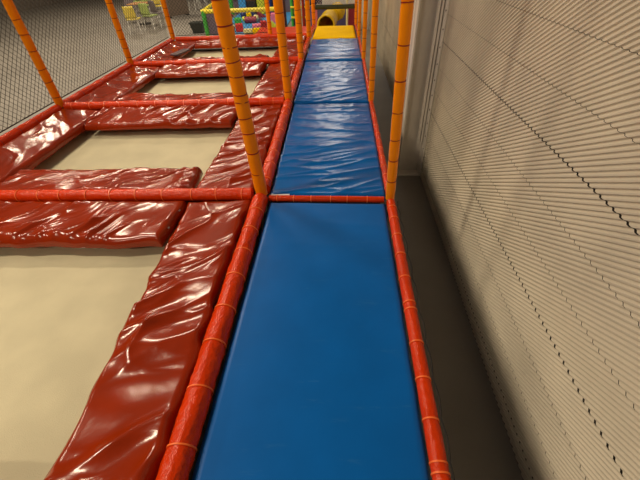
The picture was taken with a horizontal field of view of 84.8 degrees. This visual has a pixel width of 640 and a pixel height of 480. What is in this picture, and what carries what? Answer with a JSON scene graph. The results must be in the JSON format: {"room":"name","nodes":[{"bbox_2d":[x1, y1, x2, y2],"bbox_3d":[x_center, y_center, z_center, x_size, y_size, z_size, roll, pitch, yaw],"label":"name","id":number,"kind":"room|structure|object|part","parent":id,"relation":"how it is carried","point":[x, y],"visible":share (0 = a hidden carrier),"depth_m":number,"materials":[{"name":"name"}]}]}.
{"room":"indoor playground","nodes":[
{"label":"indoor playground","id":0,"kind":"room"},
{"bbox_2d":[0,0,69,15],"bbox_3d":[-17.480,-9.082,10.328,0.200,6.500,34.000,0,40,3],"label":"wall","id":1,"kind":"structure","parent":0,"point":[29,5],"depth_m":20.17,"materials":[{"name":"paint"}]},
{"bbox_2d":[0,0,523,479],"bbox_3d":[-7.474,-6.578,11.912,20.000,0.100,34.000,0,40,3],"label":"floor","id":2,"kind":"structure","parent":0,"point":[481,447],"depth_m":3.66,"materials":[{"name":"grey concrete"}]},
{"bbox_2d":[1,0,63,108],"bbox_3d":[-3.358,-2.250,4.058,0.101,3.200,0.102,0,40,3],"label":"post","id":3,"kind":"object","parent":2,"relation":"on","point":[13,13],"visible":0.96,"depth_m":4.06,"materials":[{"name":"plastic"}]},
{"bbox_2d":[63,62,131,102],"bbox_3d":[-3.290,-2.367,5.271,0.105,0.106,1.880,0,40,3],"label":"rail","id":4,"kind":"object","parent":3,"relation":"attached to","point":[113,74],"visible":0.66,"depth_m":5.14,"materials":[{"name":"red plastic"}]},
{"bbox_2d":[105,0,133,65],"bbox_3d":[-3.273,-3.549,5.576,0.101,3.200,0.102,0,40,3],"label":"post","id":5,"kind":"object","parent":2,"relation":"on","point":[110,6],"visible":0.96,"depth_m":5.67,"materials":[{"name":"plastic"}]},
{"bbox_2d":[133,38,173,65],"bbox_3d":[-3.207,-3.653,6.774,0.105,0.105,1.840,0,40,3],"label":"rail","id":6,"kind":"object","parent":5,"relation":"attached to","point":[153,50],"visible":0.64,"depth_m":6.67,"materials":[{"name":"red plastic"}]},
{"bbox_2d":[0,199,258,479],"bbox_3d":[-1.982,0.761,2.180,2.861,0.954,2.380,0,40,3],"label":"trampoline","id":7,"kind":"object","parent":2,"relation":"on","point":[107,307],"visible":0.97,"depth_m":2.00,"materials":[{"name":"red leather"}]},
{"bbox_3d":[-1.984,0.846,2.256,2.832,0.725,2.350,0,40,3],"label":"frame","id":8,"kind":"part","parent":7,"relation":"part of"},
{"bbox_2d":[124,0,139,21],"bbox_3d":[-8.175,-9.906,15.102,0.452,0.882,0.534,-11,41,-10],"label":"cafe chair","id":9,"kind":"object","parent":2,"relation":"on","point":[124,0],"visible":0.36,"depth_m":15.12,"materials":[{"name":"white plastic"}]},
{"bbox_3d":[-8.239,-10.231,15.102,0.409,0.382,0.098,-11,41,-10],"label":"backrest","id":10,"kind":"part","parent":9,"relation":"part of","materials":[{"name":"plastic"}]},
{"bbox_2d":[122,6,145,34],"bbox_3d":[-6.914,-8.163,12.986,0.452,0.882,0.534,-6,41,-4],"label":"cafe chair","id":11,"kind":"object","parent":2,"relation":"on","point":[126,9],"visible":0.68,"depth_m":12.71,"materials":[{"name":"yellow plastic"}]},
{"bbox_3d":[-6.897,-8.213,12.659,0.409,0.382,0.098,-6,41,-4],"label":"backrest","id":12,"kind":"part","parent":11,"relation":"part of","materials":[{"name":"yellow plastic"}]},
{"bbox_2d":[126,1,150,24],"bbox_3d":[-7.375,-9.423,14.588,0.760,0.750,0.760,0,40,3],"label":"cafe table","id":13,"kind":"object","parent":2,"relation":"on","point":[145,1],"visible":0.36,"depth_m":14.44,"materials":[{"name":"brown laminate"}]},
{"bbox_2d":[0,103,285,238],"bbox_3d":[-1.890,-0.713,3.917,2.856,0.936,2.006,0,40,3],"label":"trampoline","id":14,"kind":"object","parent":2,"relation":"on","point":[161,146],"visible":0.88,"depth_m":3.78,"materials":[{"name":"red leather"}]},
{"bbox_3d":[-1.888,-0.631,3.984,2.832,0.725,1.980,0,40,3],"label":"frame","id":15,"kind":"part","parent":14,"relation":"part of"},
{"bbox_2d":[137,3,161,29],"bbox_3d":[-6.573,-8.638,13.524,0.452,0.882,0.534,9,42,14],"label":"cafe chair","id":16,"kind":"object","parent":2,"relation":"on","point":[142,5],"visible":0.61,"depth_m":13.28,"materials":[{"name":"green plastic"}]},
{"bbox_3d":[-6.644,-8.691,13.204,0.409,0.382,0.098,9,42,14],"label":"backrest","id":17,"kind":"part","parent":16,"relation":"part of","materials":[{"name":"plastic"}]},
{"bbox_2d":[147,0,163,25],"bbox_3d":[-6.474,-9.116,14.079,0.452,0.882,0.534,22,46,26],"label":"cafe chair","id":18,"kind":"object","parent":2,"relation":"on","point":[152,6],"visible":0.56,"depth_m":13.86,"materials":[{"name":"white plastic"}]},
{"bbox_3d":[-6.603,-9.185,13.782,0.409,0.382,0.098,22,46,26],"label":"backrest","id":19,"kind":"part","parent":18,"relation":"part of","materials":[{"name":"plastic"}]},
{"bbox_2d":[151,0,164,17],"bbox_3d":[-7.291,-10.463,15.705,0.452,0.882,0.534,-15,42,-14],"label":"cafe chair","id":20,"kind":"object","parent":2,"relation":"on","point":[158,1],"visible":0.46,"depth_m":15.75,"materials":[{"name":"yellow plastic"}]},
{"bbox_2d":[160,0,174,40],"bbox_3d":[-3.188,-4.861,7.110,0.101,3.200,0.102,0,40,3],"label":"post","id":21,"kind":"object","parent":2,"relation":"on","point":[163,2],"visible":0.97,"depth_m":7.30,"materials":[{"name":"plastic"}]},
{"bbox_2d":[175,33,306,40],"bbox_3d":[-1.685,-4.303,7.450,2.822,0.105,0.105,0,41,4],"label":"rail","id":22,"kind":"object","parent":21,"relation":"attached to","point":[288,35],"visible":0.39,"depth_m":7.41,"materials":[{"name":"red plastic"}]},
{"bbox_2d":[165,0,188,17],"bbox_3d":[-6.543,-10.901,15.620,0.320,1.600,1.196,27,49,30],"label":"divider","id":23,"kind":"object","parent":2,"relation":"on","point":[167,1],"visible":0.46,"depth_m":15.90,"materials":[{"name":"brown fabric"}]},
{"bbox_2d":[74,61,298,131],"bbox_3d":[-1.806,-2.044,5.467,2.853,0.946,1.920,0,40,3],"label":"trampoline","id":24,"kind":"object","parent":2,"relation":"on","point":[199,80],"visible":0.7,"depth_m":5.52,"materials":[{"name":"red plastic"}]},
{"bbox_3d":[-1.802,-1.959,5.537,2.832,0.725,1.890,0,40,3],"label":"frame","id":25,"kind":"part","parent":24,"relation":"part of","materials":[{"name":"red leather"}]},
{"bbox_2d":[188,21,204,32],"bbox_3d":[-4.444,-7.749,12.775,0.500,0.340,0.400,0,40,3],"label":"storage bin","id":26,"kind":"object","parent":2,"relation":"on","point":[194,22],"visible":0.59,"depth_m":12.66,"materials":[{"name":"black plastic"}]},
{"bbox_3d":[-4.449,-7.863,12.678,0.500,0.040,0.400,0,40,3],"label":"lid","id":27,"kind":"part","parent":26,"relation":"part of","materials":[{"name":"grey plastic"}]},
{"bbox_2d":[142,35,306,82],"bbox_3d":[-1.720,-3.324,6.973,2.853,0.933,1.866,0,40,3],"label":"trampoline","id":28,"kind":"object","parent":2,"relation":"on","point":[256,47],"visible":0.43,"depth_m":7.17,"materials":[{"name":"red plastic"}]},
{"bbox_2d":[170,49,189,55],"bbox_3d":[-2.619,-3.522,6.575,0.160,0.035,0.440,10,42,14],"label":"strap","id":29,"kind":"object","parent":28,"relation":"on","point":[177,53],"visible":1,"depth_m":6.50,"materials":[{"name":"fabric"}]},
{"bbox_3d":[-1.718,-3.245,7.040,2.832,0.725,1.850,0,40,3],"label":"frame","id":30,"kind":"part","parent":28,"relation":"part of","materials":[{"name":"red leather"}]},
{"bbox_2d":[201,3,273,35],"bbox_3d":[-3.524,-8.258,12.978,2.266,0.783,4.964,-28,46,-26],"label":"fence","id":31,"kind":"object","parent":2,"relation":"on","point":[210,6],"visible":0.27,"depth_m":11.94,"materials":[{"name":"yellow plastic"}]},
{"bbox_3d":[-3.957,-7.483,12.127,0.146,0.740,0.150,0,40,3],"label":"corner post","id":32,"kind":"part","parent":31,"relation":"part of","materials":[{"name":"green plastic"}]},
{"bbox_3d":[-3.492,-7.465,12.110,0.770,0.600,0.030,0,40,3],"label":"panel","id":33,"kind":"part","parent":31,"relation":"part of","materials":[{"name":"grey"}]},
{"bbox_3d":[-2.627,-7.750,11.825,2.810,0.127,0.130,0,40,3],"label":"rail","id":34,"kind":"part","parent":31,"relation":"part of","materials":[{"name":"yellow plastic"}]},
{"bbox_2d":[211,0,267,220],"bbox_3d":[-0.531,-0.895,2.306,0.188,3.202,0.097,0,40,3],"label":"post","id":35,"kind":"object","parent":2,"relation":"on","point":[221,9],"visible":0.98,"depth_m":2.21,"materials":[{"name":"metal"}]},
{"bbox_2d":[155,193,267,479],"bbox_3d":[-0.516,0.459,1.797,0.134,0.124,2.391,0,40,3],"label":"rail","id":36,"kind":"object","parent":35,"relation":"attached to","point":[178,459],"visible":1,"depth_m":1.61,"materials":[{"name":"red plastic"}]},
{"bbox_2d":[263,98,292,193],"bbox_3d":[-0.421,-1.044,3.556,0.118,0.118,1.961,0,40,3],"label":"rail","id":37,"kind":"object","parent":35,"relation":"attached to","point":[270,163],"visible":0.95,"depth_m":3.33,"materials":[{"name":"red plastic"}]},
{"bbox_2d":[228,0,290,14],"bbox_3d":[-2.582,-10.787,15.415,2.996,1.400,0.180,0,40,3],"label":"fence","id":38,"kind":"object","parent":2,"relation":"on","point":[287,2],"visible":0.15,"depth_m":15.67,"materials":[{"name":"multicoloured plastic"}]},
{"bbox_2d":[232,12,290,33],"bbox_3d":[-2.473,-8.727,14.042,2.550,0.040,4.450,0,40,3],"label":"play mat","id":39,"kind":"object","parent":2,"relation":"on","point":[288,14],"visible":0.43,"depth_m":14.14,"materials":[{"name":"blue plastic"}]},
{"bbox_2d":[235,23,242,31],"bbox_3d":[-2.869,-7.557,12.476,0.260,0.240,0.260,-11,41,-10],"label":"foam block","id":40,"kind":"object","parent":39,"relation":"on","point":[236,24],"visible":0.77,"depth_m":12.37,"materials":[{"name":"red plastic"}]},
{"bbox_2d":[238,0,247,12],"bbox_3d":[-3.376,-10.313,15.337,0.340,0.760,0.300,0,40,3],"label":"block","id":41,"kind":"object","parent":39,"relation":"on","point":[240,1],"visible":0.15,"depth_m":15.22,"materials":[{"name":"blue plastic"}]},
{"bbox_2d":[243,28,252,33],"bbox_3d":[-2.502,-7.278,12.213,0.300,0.130,0.220,-2,40,1],"label":"foam block","id":42,"kind":"object","parent":39,"relation":"on","point":[247,29],"visible":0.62,"depth_m":12.13,"materials":[{"name":"yellow plastic"}]},
{"bbox_2d":[244,16,256,22],"bbox_3d":[-2.725,-8.642,13.756,0.450,0.217,0.220,-4,40,-1],"label":"foam roller","id":43,"kind":"object","parent":39,"relation":"on","point":[251,17],"visible":0.85,"depth_m":13.67,"materials":[{"name":"plastic"}]},
{"bbox_2d":[246,0,256,13],"bbox_3d":[-2.980,-10.485,15.169,0.400,1.210,0.400,0,40,3],"label":"chair","id":44,"kind":"object","parent":39,"relation":"on","point":[247,1],"visible":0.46,"depth_m":15.16,"materials":[{"name":"black fabric"}]},
{"bbox_2d":[252,23,260,27],"bbox_3d":[-2.247,-7.766,12.733,0.420,0.177,0.180,-9,41,-8],"label":"foam roller","id":45,"kind":"object","parent":39,"relation":"on","point":[257,24],"visible":0.38,"depth_m":12.65,"materials":[{"name":"pink plastic"}]},
{"bbox_2d":[256,0,265,13],"bbox_3d":[-2.567,-10.268,15.331,0.340,0.640,0.300,0,40,3],"label":"block","id":46,"kind":"object","parent":39,"relation":"on","point":[257,1],"visible":0.43,"depth_m":15.19,"materials":[{"name":"plastic"}]},
{"bbox_2d":[257,12,265,17],"bbox_3d":[-2.467,-9.542,14.786,0.352,0.234,0.300,-4,40,-1],"label":"wedge","id":47,"kind":"object","parent":39,"relation":"on","point":[258,13],"visible":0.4,"depth_m":14.72,"materials":[{"name":"plastic"}]},
{"bbox_2d":[260,20,266,27],"bbox_3d":[-2.000,-7.653,12.509,0.220,0.280,0.220,-7,41,-6],"label":"foam block","id":48,"kind":"object","parent":39,"relation":"on","point":[263,21],"visible":0.5,"depth_m":12.39,"materials":[{"name":"plastic"}]},
{"bbox_2d":[271,13,275,22],"bbox_3d":[-1.756,-8.692,13.698,0.300,0.300,0.300,-4,40,-1],"label":"foam block","id":49,"kind":"object","parent":39,"relation":"on","point":[272,14],"visible":0.32,"depth_m":13.56,"materials":[{"name":"pink plastic"}]},
{"bbox_2d":[264,0,272,46],"bbox_3d":[-1.086,-4.913,7.053,0.091,3.200,0.091,30,50,32],"label":"post","id":50,"kind":"object","parent":2,"relation":"on","point":[267,8],"visible":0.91,"depth_m":7.26,"materials":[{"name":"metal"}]},
{"bbox_2d":[168,0,267,35],"bbox_3d":[-2.149,-5.243,6.791,1.994,2.211,0.013,0,40,3],"label":"safety net","id":51,"kind":"object","parent":50,"relation":"attached to","point":[169,0],"visible":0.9,"depth_m":7.32,"materials":[{"name":"black fabric"}]},
{"bbox_2d":[273,0,292,121],"bbox_3d":[-0.435,-2.259,3.901,0.145,3.201,0.103,0,40,3],"label":"post","id":52,"kind":"object","parent":2,"relation":"on","point":[278,4],"visible":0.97,"depth_m":3.94,"materials":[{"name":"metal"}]},
{"bbox_2d":[63,97,284,109],"bbox_3d":[-1.854,-1.719,4.428,2.822,0.106,0.106,0,40,3],"label":"rail","id":53,"kind":"object","parent":52,"relation":"attached to","point":[94,105],"visible":0.62,"depth_m":4.39,"materials":[{"name":"red plastic"}]},
{"bbox_2d":[291,58,303,98],"bbox_3d":[-0.348,-2.365,5.100,0.108,0.107,1.824,0,40,3],"label":"rail","id":54,"kind":"object","parent":52,"relation":"attached to","point":[294,82],"visible":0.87,"depth_m":5.03,"materials":[{"name":"red plastic"}]},
{"bbox_2d":[282,0,286,26],"bbox_3d":[-1.128,-7.310,10.406,0.146,2.500,0.150,0,40,3],"label":"post","id":55,"kind":"object","parent":2,"relation":"on","point":[284,6],"visible":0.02,"depth_m":10.67,"materials":[{"name":"plastic"}]},
{"bbox_2d":[294,0,303,75],"bbox_3d":[-0.349,-3.534,5.393,0.117,3.200,0.114,30,50,33],"label":"post","id":56,"kind":"object","parent":2,"relation":"on","point":[298,21],"visible":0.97,"depth_m":5.53,"materials":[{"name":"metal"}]},
{"bbox_2d":[133,56,297,66],"bbox_3d":[-1.769,-3.017,5.947,2.822,0.106,0.105,0,40,3],"label":"rail","id":57,"kind":"object","parent":56,"relation":"attached to","point":[268,60],"visible":0.59,"depth_m":5.91,"materials":[{"name":"red plastic"}]},
{"bbox_2d":[303,36,310,58],"bbox_3d":[-0.268,-3.562,6.502,0.097,0.097,1.588,0,41,4],"label":"rail","id":58,"kind":"object","parent":56,"relation":"attached to","point":[308,39],"visible":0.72,"depth_m":6.53,"materials":[{"name":"red plastic"}]},
{"bbox_2d":[301,0,304,25],"bbox_3d":[-0.499,-6.920,9.914,0.078,2.500,0.080,0,40,3],"label":"post","id":59,"kind":"object","parent":2,"relation":"on","point":[302,1],"visible":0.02,"depth_m":10.16,"materials":[{"name":"red plastic"}]},
{"bbox_2d":[290,0,322,25],"bbox_3d":[-0.248,-9.032,12.377,1.720,2.500,0.295,0,40,3],"label":"climbing structure","id":60,"kind":"object","parent":2,"relation":"on","point":[292,9],"visible":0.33,"depth_m":12.86,"materials":[{"name":"green plastic"}]},
{"bbox_3d":[-1.059,-8.998,12.382,0.100,2.500,0.100,0,40,3],"label":"post","id":61,"kind":"part","parent":60,"relation":"part of","materials":[{"name":"green plastic"}]},
{"bbox_2d":[305,0,310,50],"bbox_3d":[-0.250,-4.656,6.704,0.098,3.200,0.097,30,50,32],"label":"post","id":62,"kind":"object","parent":2,"relation":"on","point":[307,2],"visible":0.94,"depth_m":6.91,"materials":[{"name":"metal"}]},
{"bbox_2d":[311,24,315,36],"bbox_3d":[-0.182,-4.578,7.687,0.092,0.092,1.258,1,41,4],"label":"rail","id":63,"kind":"object","parent":62,"relation":"attached to","point":[313,25],"visible":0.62,"depth_m":7.72,"materials":[{"name":"red plastic"}]},
{"bbox_2d":[311,0,315,34],"bbox_3d":[-0.165,-5.563,7.763,0.091,3.200,0.091,30,50,32],"label":"post","id":64,"kind":"object","parent":2,"relation":"on","point":[312,1],"visible":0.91,"depth_m":8.02,"materials":[{"name":"plastic"}]},
{"bbox_2d":[272,201,380,203],"bbox_3d":[0.154,-1.488,4.797,0.865,0.825,9.530,0,40,3],"label":"deck","id":65,"kind":"object","parent":2,"relation":"on","point":[272,201],"visible":0.02,"depth_m":2.76,"materials":[{"name":"plastic"}]},
{"bbox_2d":[192,203,430,479],"bbox_3d":[-0.003,0.487,1.796,0.918,0.058,2.355,0,40,3],"label":"floor mat","id":66,"kind":"object","parent":65,"relation":"on","point":[317,380],"visible":1,"depth_m":1.64,"materials":[{"name":"blue leather"}]},
{"bbox_2d":[270,103,385,200],"bbox_3d":[0.096,-0.992,3.512,0.925,0.074,2.029,0,40,3],"label":"floor mat","id":67,"kind":"object","parent":65,"relation":"on","point":[328,149],"visible":0.95,"depth_m":3.23,"materials":[{"name":"blue leather"}]},
{"bbox_2d":[293,61,368,104],"bbox_3d":[0.180,-2.307,5.049,0.948,0.075,1.918,0,40,3],"label":"floor mat","id":68,"kind":"object","parent":65,"relation":"on","point":[330,82],"visible":0.98,"depth_m":4.83,"materials":[{"name":"blue plastic"}]},
{"bbox_2d":[305,38,361,61],"bbox_3d":[0.259,-3.509,6.458,0.963,0.070,1.683,0,40,3],"label":"floor mat","id":69,"kind":"object","parent":65,"relation":"on","point":[339,49],"visible":0.98,"depth_m":6.30,"materials":[{"name":"blue plastic"}]},
{"bbox_2d":[312,25,355,39],"bbox_3d":[0.314,-4.512,7.628,0.889,0.061,1.371,0,40,3],"label":"floor mat","id":70,"kind":"object","parent":65,"relation":"on","point":[347,31],"visible":0.95,"depth_m":7.50,"materials":[{"name":"yellow plastic"}]},
{"bbox_2d":[310,6,345,26],"bbox_3d":[0.294,-7.336,11.674,1.340,0.791,0.080,0,40,3],"label":"screen","id":71,"kind":"object","parent":2,"relation":"on","point":[342,22],"visible":0.02,"depth_m":11.61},
{"bbox_2d":[317,2,344,25],"bbox_3d":[0.339,-6.605,10.687,0.593,0.956,1.645,9,42,13],"label":"slide","id":72,"kind":"object","parent":2,"relation":"on","point":[329,17],"visible":0.63,"depth_m":10.58,"materials":[{"name":"yellow plastic"}]},
{"bbox_2d":[323,0,368,29],"bbox_3d":[0.855,-8.279,11.508,1.520,2.400,0.100,0,40,3],"label":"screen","id":73,"kind":"object","parent":2,"relation":"on","point":[328,1],"visible":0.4,"depth_m":11.75,"materials":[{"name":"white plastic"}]},
{"bbox_2d":[346,0,347,24],"bbox_3d":[0.744,-6.444,9.593,0.058,2.100,0.060,0,40,3],"label":"post","id":74,"kind":"object","parent":2,"relation":"on","point":[347,0],"visible":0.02,"depth_m":9.75,"materials":[{"name":"beige plastic"}]},
{"bbox_2d":[348,3,357,37],"bbox_3d":[0.940,-6.155,10.060,0.260,1.040,0.150,0,40,3],"label":"screen","id":75,"kind":"object","parent":2,"relation":"on","point":[351,12],"visible":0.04,"depth_m":9.86,"materials":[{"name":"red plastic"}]},
{"bbox_2d":[354,0,357,34],"bbox_3d":[0.800,-5.512,7.648,0.068,3.200,0.069,0,40,3],"label":"post","id":76,"kind":"object","parent":2,"relation":"on","point":[356,1],"visible":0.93,"depth_m":7.95,"materials":[{"name":"plastic"}]},
{"bbox_2d":[315,4,353,9],"bbox_3d":[0.334,-5.262,7.914,0.881,0.094,0.095,2,41,5],"label":"bar","id":77,"kind":"object","parent":76,"relation":"attached to","point":[336,6],"visible":1,"depth_m":7.88,"materials":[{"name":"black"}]},
{"bbox_2d":[316,0,354,4],"bbox_3d":[0.311,-6.008,7.317,0.864,1.811,0.013,0,40,3],"label":"safety net","id":78,"kind":"object","parent":77,"relation":"attached to","point":[320,0],"visible":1,"depth_m":7.88,"materials":[{"name":"black fabric"}]},
{"bbox_2d":[357,0,361,47],"bbox_3d":[0.759,-4.617,6.601,0.069,3.200,0.068,31,50,33],"label":"post","id":79,"kind":"object","parent":2,"relation":"on","point":[359,1],"visible":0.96,"depth_m":6.81,"materials":[{"name":"plastic"}]},
{"bbox_2d":[362,0,367,68],"bbox_3d":[0.689,-3.498,5.292,0.069,3.200,0.069,0,40,3],"label":"post","id":80,"kind":"object","parent":2,"relation":"on","point":[365,6],"visible":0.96,"depth_m":5.44,"materials":[{"name":"plastic"}]},
{"bbox_2d":[358,36,361,55],"bbox_3d":[0.750,-3.526,6.400,0.055,0.054,1.623,0,40,3],"label":"rail","id":81,"kind":"object","parent":80,"relation":"attached to","point":[359,38],"visible":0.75,"depth_m":6.50,"materials":[{"name":"red plastic"}]},
{"bbox_2d":[368,0,378,117],"bbox_3d":[0.581,-2.216,3.795,0.084,3.200,0.082,-26,46,-25],"label":"post","id":82,"kind":"object","parent":2,"relation":"on","point":[375,3],"visible":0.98,"depth_m":3.86,"materials":[{"name":"plastic"}]},
{"bbox_2d":[362,58,368,97],"bbox_3d":[0.666,-2.325,4.997,0.053,0.053,1.874,0,41,4],"label":"rail","id":83,"kind":"object","parent":82,"relation":"attached to","point":[363,59],"visible":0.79,"depth_m":5.01,"materials":[{"name":"red plastic"}]},
{"bbox_2d":[386,0,413,229],"bbox_3d":[0.481,-0.846,2.193,0.110,3.201,0.072,0,40,3],"label":"post","id":84,"kind":"object","parent":2,"relation":"on","point":[407,6],"visible":0.99,"depth_m":2.12,"materials":[{"name":"plastic"}]},
{"bbox_2d":[269,195,383,202],"bbox_3d":[0.045,-0.316,2.694,0.883,0.052,0.054,1,41,5],"label":"rail","id":85,"kind":"object","parent":84,"relation":"attached to","point":[290,198],"visible":1,"depth_m":2.67,"materials":[{"name":"red plastic"}]},
{"bbox_2d":[369,100,386,193],"bbox_3d":[0.574,-0.999,3.447,0.058,0.058,2.010,0,40,3],"label":"rail","id":86,"kind":"object","parent":84,"relation":"attached to","point":[383,165],"visible":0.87,"depth_m":3.29,"materials":[{"name":"red plastic"}]},
{"bbox_2d":[386,199,450,479],"bbox_3d":[0.468,0.477,1.722,0.071,0.070,2.335,0,41,4],"label":"rail","id":87,"kind":"object","parent":84,"relation":"attached to","point":[438,463],"visible":1,"depth_m":1.58,"materials":[{"name":"red plastic"}]},
{"bbox_2d":[397,201,454,479],"bbox_3d":[0.513,0.471,1.708,0.017,0.007,2.326,0,41,4],"label":"cord","id":88,"kind":"object","parent":87,"relation":"attached to","point":[397,201],"visible":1,"depth_m":1.60,"materials":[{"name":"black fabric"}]},
{"bbox_2d":[397,0,446,175],"bbox_3d":[1.081,-2.573,3.336,0.312,4.300,0.300,0,40,3],"label":"steel column","id":89,"kind":"structure","parent":2,"relation":"on","point":[428,15],"depth_m":3.92,"materials":[{"name":"metal"}]},
{"bbox_3d":[1.160,-0.946,4.724,0.312,0.020,0.300,0,40,3],"label":"plate","id":90,"kind":"part","parent":89,"relation":"part of","materials":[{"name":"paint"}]},
{"bbox_3d":[-0.827,-4.322,8.183,1.190,0.815,0.830,0,40,3],"label":"deck","id":91,"kind":"object","parent":2,"relation":"on","visible":0},
{"bbox_2d":[256,26,305,33],"bbox_3d":[-0.833,-4.684,7.900,1.212,0.093,0.894,0,40,3],"label":"floor mat","id":92,"kind":"object","parent":91,"relation":"on","point":[288,29],"visible":0.39,"depth_m":7.91,"materials":[{"name":"red plastic"}]},
{"bbox_3d":[-3.446,-0.893,2.471,0.101,3.200,0.102,0,40,3],"label":"post","id":93,"kind":"object","parent":2,"relation":"on","visible":0},
{"bbox_2d":[0,104,61,145],"bbox_3d":[-3.376,-1.039,3.718,0.106,0.106,1.970,0,40,3],"label":"rail","id":94,"kind":"object","parent":93,"relation":"attached to","point":[8,136],"visible":0.7,"depth_m":4.00,"materials":[{"name":"red plastic"}]},
{"bbox_2d":[0,0,168,132],"bbox_3d":[-3.446,-2.421,3.554,0.013,2.211,8.454,0,40,3],"label":"safety net","id":95,"kind":"object","parent":93,"relation":"attached to","point":[144,4],"visible":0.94,"depth_m":4.76,"materials":[{"name":"black fabric"}]},
{"bbox_2d":[0,187,253,201],"bbox_3d":[-1.942,-0.361,2.842,2.822,0.106,0.106,0,40,3],"label":"rail","id":96,"kind":"object","parent":93,"relation":"attached to","point":[152,194],"visible":0.85,"depth_m":2.78,"materials":[{"name":"red plastic"}]},
{"bbox_2d":[368,0,639,479],"bbox_3d":[1.413,-4.529,5.596,0.100,4.320,17.500,0,40,3],"label":"wall","id":97,"kind":"structure","parent":0,"point":[603,77],"depth_m":1.78,"materials":[{"name":"paint"}]},
{"bbox_2d":[419,0,449,174],"bbox_3d":[1.218,-2.486,3.195,0.022,4.260,0.053,0,40,3],"label":"trim","id":98,"kind":"structure","parent":97,"relation":"attached to","point":[448,1],"depth_m":3.83,"materials":[{"name":"paint"}]}
]}

